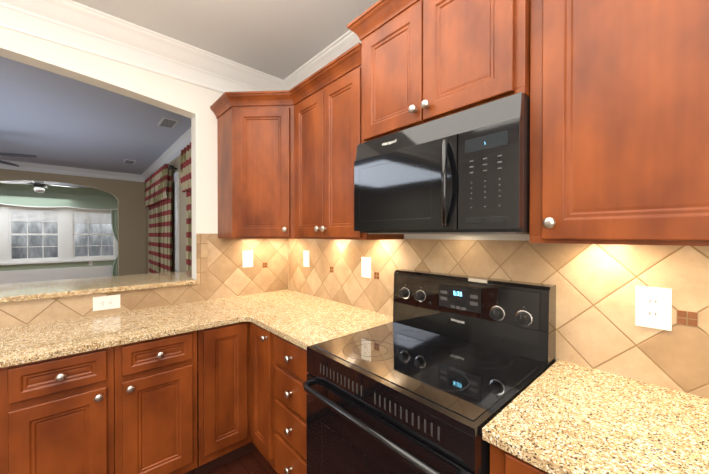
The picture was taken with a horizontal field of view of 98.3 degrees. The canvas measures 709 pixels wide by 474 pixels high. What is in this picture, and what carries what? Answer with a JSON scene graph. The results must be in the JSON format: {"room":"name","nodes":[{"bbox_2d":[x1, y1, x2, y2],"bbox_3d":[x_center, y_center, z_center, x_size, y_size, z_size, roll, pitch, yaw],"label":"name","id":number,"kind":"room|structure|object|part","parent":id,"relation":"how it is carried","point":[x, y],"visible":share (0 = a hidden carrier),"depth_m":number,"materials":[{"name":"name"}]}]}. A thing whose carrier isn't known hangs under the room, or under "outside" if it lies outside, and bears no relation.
{"room":"kitchen","nodes":[
{"label":"kitchen","id":0,"kind":"room"},
{"bbox_2d":[0,183,114,270],"bbox_3d":[-8.804,-0.009,7.545,5.200,2.700,0.120,0,1,-42],"label":"wall","id":1,"kind":"structure","parent":0,"point":[54,189],"depth_m":8.21,"materials":[{"name":"green paint"}]},
{"bbox_2d":[0,258,115,283],"bbox_3d":[-8.747,0.992,7.489,5.200,0.700,0.049,0,1,-42],"label":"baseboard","id":2,"kind":"structure","parent":1,"relation":"attached to","point":[20,276],"depth_m":8.16,"materials":[{"name":"white"}]},
{"bbox_2d":[0,205,117,262],"bbox_3d":[-8.735,-0.074,7.573,4.740,1.430,0.090,0,1,-42],"label":"window band","id":3,"kind":"object","parent":1,"relation":"attached to","point":[65,221],"visible":0.92,"depth_m":8.25,"materials":[{"name":"white wood"}]},
{"bbox_2d":[0,189,117,209],"bbox_3d":[-8.641,-0.960,7.499,4.890,0.397,0.107,0,1,-42],"label":"valance","id":4,"kind":"object","parent":1,"relation":"attached to","point":[36,199],"visible":0.83,"depth_m":8.11,"materials":[{"name":"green fabric"}]},
{"bbox_2d":[111,210,117,275],"bbox_3d":[-6.880,0.246,8.967,0.360,2.070,0.050,0,1,-42],"label":"curtain","id":5,"kind":"object","parent":4,"relation":"hanging from","point":[114,218],"visible":0.15,"depth_m":8.91,"materials":[{"name":"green fabric"}]},
{"bbox_2d":[0,169,145,275],"bbox_3d":[-6.598,0.009,5.091,5.200,2.700,0.120,0,1,-42],"label":"arch","id":6,"kind":"object","parent":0,"point":[129,196],"visible":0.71,"depth_m":6.54,"materials":[{"name":"beige paint"}]},
{"bbox_2d":[0,27,223,279],"bbox_3d":[-1.969,0.035,1.588,3.840,2.700,0.120,0,1,-42],"label":"wall","id":7,"kind":"structure","parent":0,"point":[193,102],"depth_m":2.10,"materials":[{"name":"white paint"}]},
{"bbox_2d":[0,271,196,302],"bbox_3d":[-2.236,0.327,1.662,3.294,0.030,0.655,0,1,-42],"label":"bar","id":8,"kind":"object","parent":7,"relation":"on","point":[16,292],"visible":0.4,"depth_m":1.99,"materials":[{"name":"beige stone"}]},
{"bbox_2d":[0,0,283,92],"bbox_3d":[-1.892,-1.207,1.493,3.360,0.215,0.110,0,1,-42],"label":"crown molding","id":9,"kind":"structure","parent":7,"relation":"attached to","point":[76,25],"depth_m":1.93,"materials":[{"name":"white wood"}]},
{"bbox_2d":[0,234,287,327],"bbox_3d":[-1.928,0.228,1.538,3.585,0.495,0.010,0,1,-42],"label":"backsplash","id":10,"kind":"structure","parent":7,"relation":"attached to","point":[222,271],"depth_m":2.27,"materials":[{"name":"tile"}]},
{"bbox_2d":[93,294,119,310],"bbox_3d":[-1.525,0.405,1.889,0.132,0.084,0.008,0,1,-42],"label":"outlet","id":11,"kind":"object","parent":10,"relation":"attached to","point":[106,302],"visible":1,"depth_m":1.89,"materials":[{"name":"white plastic"}]},
{"bbox_2d":[243,251,252,266],"bbox_3d":[-0.863,0.178,2.482,0.084,0.132,0.008,0,1,-42],"label":"duplex electrical outlet","id":12,"kind":"object","parent":10,"relation":"attached to","point":[247,258],"visible":1,"depth_m":2.48,"materials":[{"name":"white plastic"}]},
{"bbox_2d":[145,155,185,273],"bbox_3d":[-3.791,0.002,6.082,0.300,2.700,9.000,0,1,-42],"label":"wall","id":13,"kind":"structure","parent":0,"point":[176,163],"depth_m":4.50,"materials":[{"name":"beige paint"}]},
{"bbox_2d":[0,159,140,181],"bbox_3d":[-6.568,-1.267,4.973,5.100,0.146,0.083,0,1,-42],"label":"crown molding","id":14,"kind":"structure","parent":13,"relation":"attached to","point":[23,166],"depth_m":5.93,"materials":[{"name":"white"}]},
{"bbox_2d":[144,164,176,273],"bbox_3d":[-3.365,0.118,5.269,0.152,2.420,2.160,0,1,-42],"label":"plaid curtain","id":15,"kind":"object","parent":13,"relation":"hanging from","point":[158,193],"visible":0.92,"depth_m":5.02,"materials":[{"name":"fabric"}]},
{"bbox_2d":[141,127,190,181],"bbox_3d":[-2.789,-1.265,4.673,0.083,0.146,5.580,0,1,-42],"label":"crown molding","id":16,"kind":"structure","parent":13,"relation":"attached to","point":[171,154],"depth_m":4.77,"materials":[{"name":"white wood"}]},
{"bbox_2d":[172,171,178,271],"bbox_3d":[-3.272,0.198,5.258,0.028,2.320,2.080,0,1,-42],"label":"door frame","id":17,"kind":"structure","parent":13,"relation":"attached to","point":[175,177],"depth_m":4.49,"materials":[{"name":"white wood"}]},
{"bbox_2d":[180,142,191,270],"bbox_3d":[-1.947,0.129,3.693,0.152,2.420,0.800,0,1,-42],"label":"plaid curtain","id":18,"kind":"object","parent":13,"relation":"hanging from","point":[185,169],"visible":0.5,"depth_m":3.76,"materials":[{"name":"fabric"}]},
{"bbox_2d":[0,0,377,188],"bbox_3d":[-4.300,-1.364,2.750,6.100,0.080,13.620,0,1,-42],"label":"ceiling","id":19,"kind":"structure","parent":0,"point":[48,117],"depth_m":2.59,"materials":[{"name":"grey paint"}]},
{"bbox_2d":[0,153,36,166],"bbox_3d":[-4.860,-1.150,3.661,1.519,0.360,1.463,0,1,-42],"label":"room ceiling fan","id":20,"kind":"object","parent":19,"relation":"hanging from","point":[15,155],"visible":1,"depth_m":3.96,"materials":[{"name":"brown metal"}]},
{"bbox_2d":[0,180,77,192],"bbox_3d":[-7.086,-1.174,6.912,1.288,0.360,1.247,0,1,-42],"label":"ceiling fan","id":21,"kind":"object","parent":19,"relation":"hanging from","point":[39,186],"visible":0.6,"depth_m":6.79,"materials":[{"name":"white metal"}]},
{"bbox_2d":[123,159,135,163],"bbox_3d":[-4.001,-1.336,5.453,0.160,0.013,0.320,0,1,-42],"label":"ceiling vent","id":22,"kind":"object","parent":19,"relation":"in","point":[129,161],"visible":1,"depth_m":5.41,"materials":[{"name":"white metal"}]},
{"bbox_2d":[157,117,178,128],"bbox_3d":[-2.168,-1.322,3.564,0.160,0.013,0.320,0,1,-42],"label":"ceiling vent","id":23,"kind":"object","parent":19,"relation":"in","point":[167,122],"visible":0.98,"depth_m":3.53,"materials":[{"name":"white metal"}]},
{"bbox_2d":[207,449,277,473],"bbox_3d":[-4.240,1.407,2.703,6.100,0.060,13.800,0,1,-42],"label":"floor","id":24,"kind":"structure","parent":0,"point":[255,462],"depth_m":1.85,"materials":[{"name":"brown wood"}]},
{"bbox_2d":[0,347,114,473],"bbox_3d":[-1.451,0.946,1.532,0.359,0.878,0.660,0,1,-42],"label":"base cabinet","id":25,"kind":"object","parent":24,"relation":"on","point":[56,415],"visible":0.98,"depth_m":1.31,"materials":[{"name":"brown wood"}]},
{"bbox_2d":[114,331,197,473],"bbox_3d":[-1.183,0.944,1.773,0.359,0.878,0.660,0,1,-42],"label":"base cabinet","id":26,"kind":"object","parent":24,"relation":"on","point":[155,405],"visible":0.92,"depth_m":1.55,"materials":[{"name":"brown wood"}]},
{"bbox_2d":[194,322,274,473],"bbox_3d":[-0.625,0.942,2.108,0.907,0.878,0.907,0,1,-42],"label":"base cabinet","id":27,"kind":"object","parent":24,"relation":"on","point":[235,391],"visible":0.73,"depth_m":1.77,"materials":[{"name":"brown wood"}]},
{"bbox_2d":[0,289,323,367],"bbox_3d":[-1.700,0.492,1.291,3.594,0.030,0.680,0,1,-42],"label":"countertop","id":28,"kind":"structure","parent":27,"relation":"on","point":[27,343],"depth_m":1.64,"materials":[{"name":"beige stone"}]},
{"bbox_2d":[244,299,392,349],"bbox_3d":[-0.179,0.488,1.798,0.654,0.030,0.660,0,1,-42],"label":"countertop","id":29,"kind":"structure","parent":27,"relation":"on","point":[302,320],"depth_m":1.74,"materials":[{"name":"beige stone"}]},
{"bbox_2d":[275,335,307,473],"bbox_3d":[-0.094,0.945,1.703,0.660,0.878,0.402,0,1,-42],"label":"base cabinet","id":30,"kind":"object","parent":24,"relation":"on","point":[291,372],"visible":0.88,"depth_m":1.50,"materials":[{"name":"brown wood"}]},
{"bbox_2d":[303,269,555,473],"bbox_3d":[0.270,0.787,1.244,0.712,1.200,0.756,0,1,-42],"label":"electric range","id":31,"kind":"object","parent":24,"relation":"on","point":[438,373],"visible":0.98,"depth_m":1.15,"materials":[{"name":"black metal"}]},
{"bbox_2d":[490,444,548,473],"bbox_3d":[0.739,0.952,0.776,0.660,0.878,0.550,0,1,-42],"label":"base cabinet","id":32,"kind":"object","parent":24,"relation":"on","point":[502,461],"visible":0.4,"depth_m":0.74,"materials":[{"name":"brown wood"}]},
{"bbox_3d":[1.125,0.955,0.347,0.660,0.878,0.600,0,1,-42],"label":"base cabinet","id":33,"kind":"object","parent":24,"relation":"on","visible":0},
{"bbox_2d":[482,360,708,473],"bbox_3d":[0.940,0.497,0.562,0.642,0.030,1.140,0,1,-42],"label":"countertop","id":34,"kind":"structure","parent":33,"relation":"on","point":[560,417],"depth_m":0.78,"materials":[{"name":"beige stone"}]},
{"bbox_2d":[404,234,557,360],"bbox_3d":[0.898,0.038,1.180,0.120,2.700,4.320,0,1,-42],"label":"wall","id":35,"kind":"structure","parent":0,"point":[524,237],"depth_m":1.47,"materials":[{"name":"white paint"}]},
{"bbox_2d":[217,105,294,238],"bbox_3d":[-0.612,-0.451,2.308,0.607,0.920,0.613,0,1,-42],"label":"upper cabinet","id":36,"kind":"object","parent":35,"relation":"attached to","point":[255,146],"visible":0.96,"depth_m":2.09,"materials":[{"name":"brown wood"}]},
{"bbox_2d":[284,30,360,89],"bbox_3d":[0.773,-1.205,1.139,0.110,0.215,4.200,0,1,-42],"label":"crown molding","id":37,"kind":"structure","parent":35,"relation":"attached to","point":[349,39],"depth_m":2.22,"materials":[{"name":"white wood"}]},
{"bbox_2d":[294,65,403,239],"bbox_3d":[-0.081,-0.448,1.906,0.355,0.920,0.702,0,1,-42],"label":"upper cabinet","id":38,"kind":"object","parent":35,"relation":"attached to","point":[327,130],"visible":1,"depth_m":1.77,"materials":[{"name":"brown wood"}]},
{"bbox_2d":[210,0,529,143],"bbox_3d":[-0.143,-0.760,1.744,0.661,0.597,2.073,0,1,-42],"label":"upper cabinet","id":39,"kind":"object","parent":35,"relation":"attached to","point":[424,61],"depth_m":1.23,"materials":[{"name":"brown wood"}]},
{"bbox_3d":[-0.510,-0.932,1.925,0.358,0.076,1.311,0,1,-42],"label":"cabinet crown molding","id":40,"kind":"part","parent":39,"relation":"part of","materials":[{"name":"brown wood"}]},
{"bbox_3d":[0.377,-1.018,1.362,0.394,0.076,0.812,0,1,-42],"label":"cabinet crown molding","id":41,"kind":"part","parent":39,"relation":"part of","materials":[{"name":"brown wood"}]},
{"bbox_2d":[354,92,529,233],"bbox_3d":[0.378,-0.233,1.335,0.439,0.441,0.756,0,1,-42],"label":"over-the-range microwave","id":42,"kind":"object","parent":39,"relation":"attached to","point":[467,171],"visible":1,"depth_m":1.10,"materials":[{"name":"black metal"}]},
{"bbox_2d":[288,239,708,398],"bbox_3d":[0.485,0.244,1.543,0.009,0.462,3.209,0,1,-42],"label":"backsplash","id":43,"kind":"structure","parent":35,"relation":"attached to","point":[597,328],"depth_m":1.13,"materials":[{"name":"tile"}]},
{"bbox_2d":[303,251,309,266],"bbox_3d":[-0.397,0.178,2.505,0.016,0.132,0.084,0,1,-42],"label":"outlet","id":44,"kind":"object","parent":43,"relation":"attached to","point":[306,258],"visible":1,"depth_m":2.50,"materials":[{"name":"white plastic"}]},
{"bbox_2d":[361,257,370,277],"bbox_3d":[0.074,0.197,1.987,0.008,0.132,0.084,0,1,-42],"label":"duplex electrical outlet","id":45,"kind":"object","parent":43,"relation":"attached to","point":[365,267],"visible":1,"depth_m":1.98,"materials":[{"name":"white plastic"}]},
{"bbox_2d":[374,272,378,279],"bbox_3d":[0.139,0.242,1.920,0.002,0.045,0.045,0,1,-42],"label":"accent tile","id":46,"kind":"object","parent":43,"relation":"attached to","point":[376,275],"depth_m":1.92,"materials":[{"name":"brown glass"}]},
{"bbox_2d":[635,286,671,330],"bbox_3d":[0.967,0.229,0.993,0.010,0.132,0.084,0,1,-42],"label":"outlet","id":47,"kind":"object","parent":43,"relation":"attached to","point":[653,307],"visible":1,"depth_m":0.99,"materials":[{"name":"white plastic"}]},
{"bbox_2d":[676,310,697,326],"bbox_3d":[1.020,0.249,0.940,0.002,0.045,0.045,0,1,-42],"label":"accent tile","id":48,"kind":"object","parent":43,"relation":"attached to","point":[688,318],"depth_m":0.94,"materials":[{"name":"brown tile"}]},
{"bbox_2d":[529,0,708,245],"bbox_3d":[0.841,-0.485,0.872,0.365,1.010,0.540,0,1,-42],"label":"upper cabinet","id":49,"kind":"object","parent":35,"relation":"attached to","point":[619,121],"visible":1,"depth_m":0.81,"materials":[{"name":"brown wood"}]},
{"label":"outside","id":50,"kind":"structure","parent":0,"visible":0},
{"bbox_2d":[11,211,112,258],"bbox_3d":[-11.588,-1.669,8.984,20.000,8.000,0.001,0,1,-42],"label":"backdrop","id":51,"kind":"structure","parent":50,"point":[19,246],"depth_m":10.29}
]}

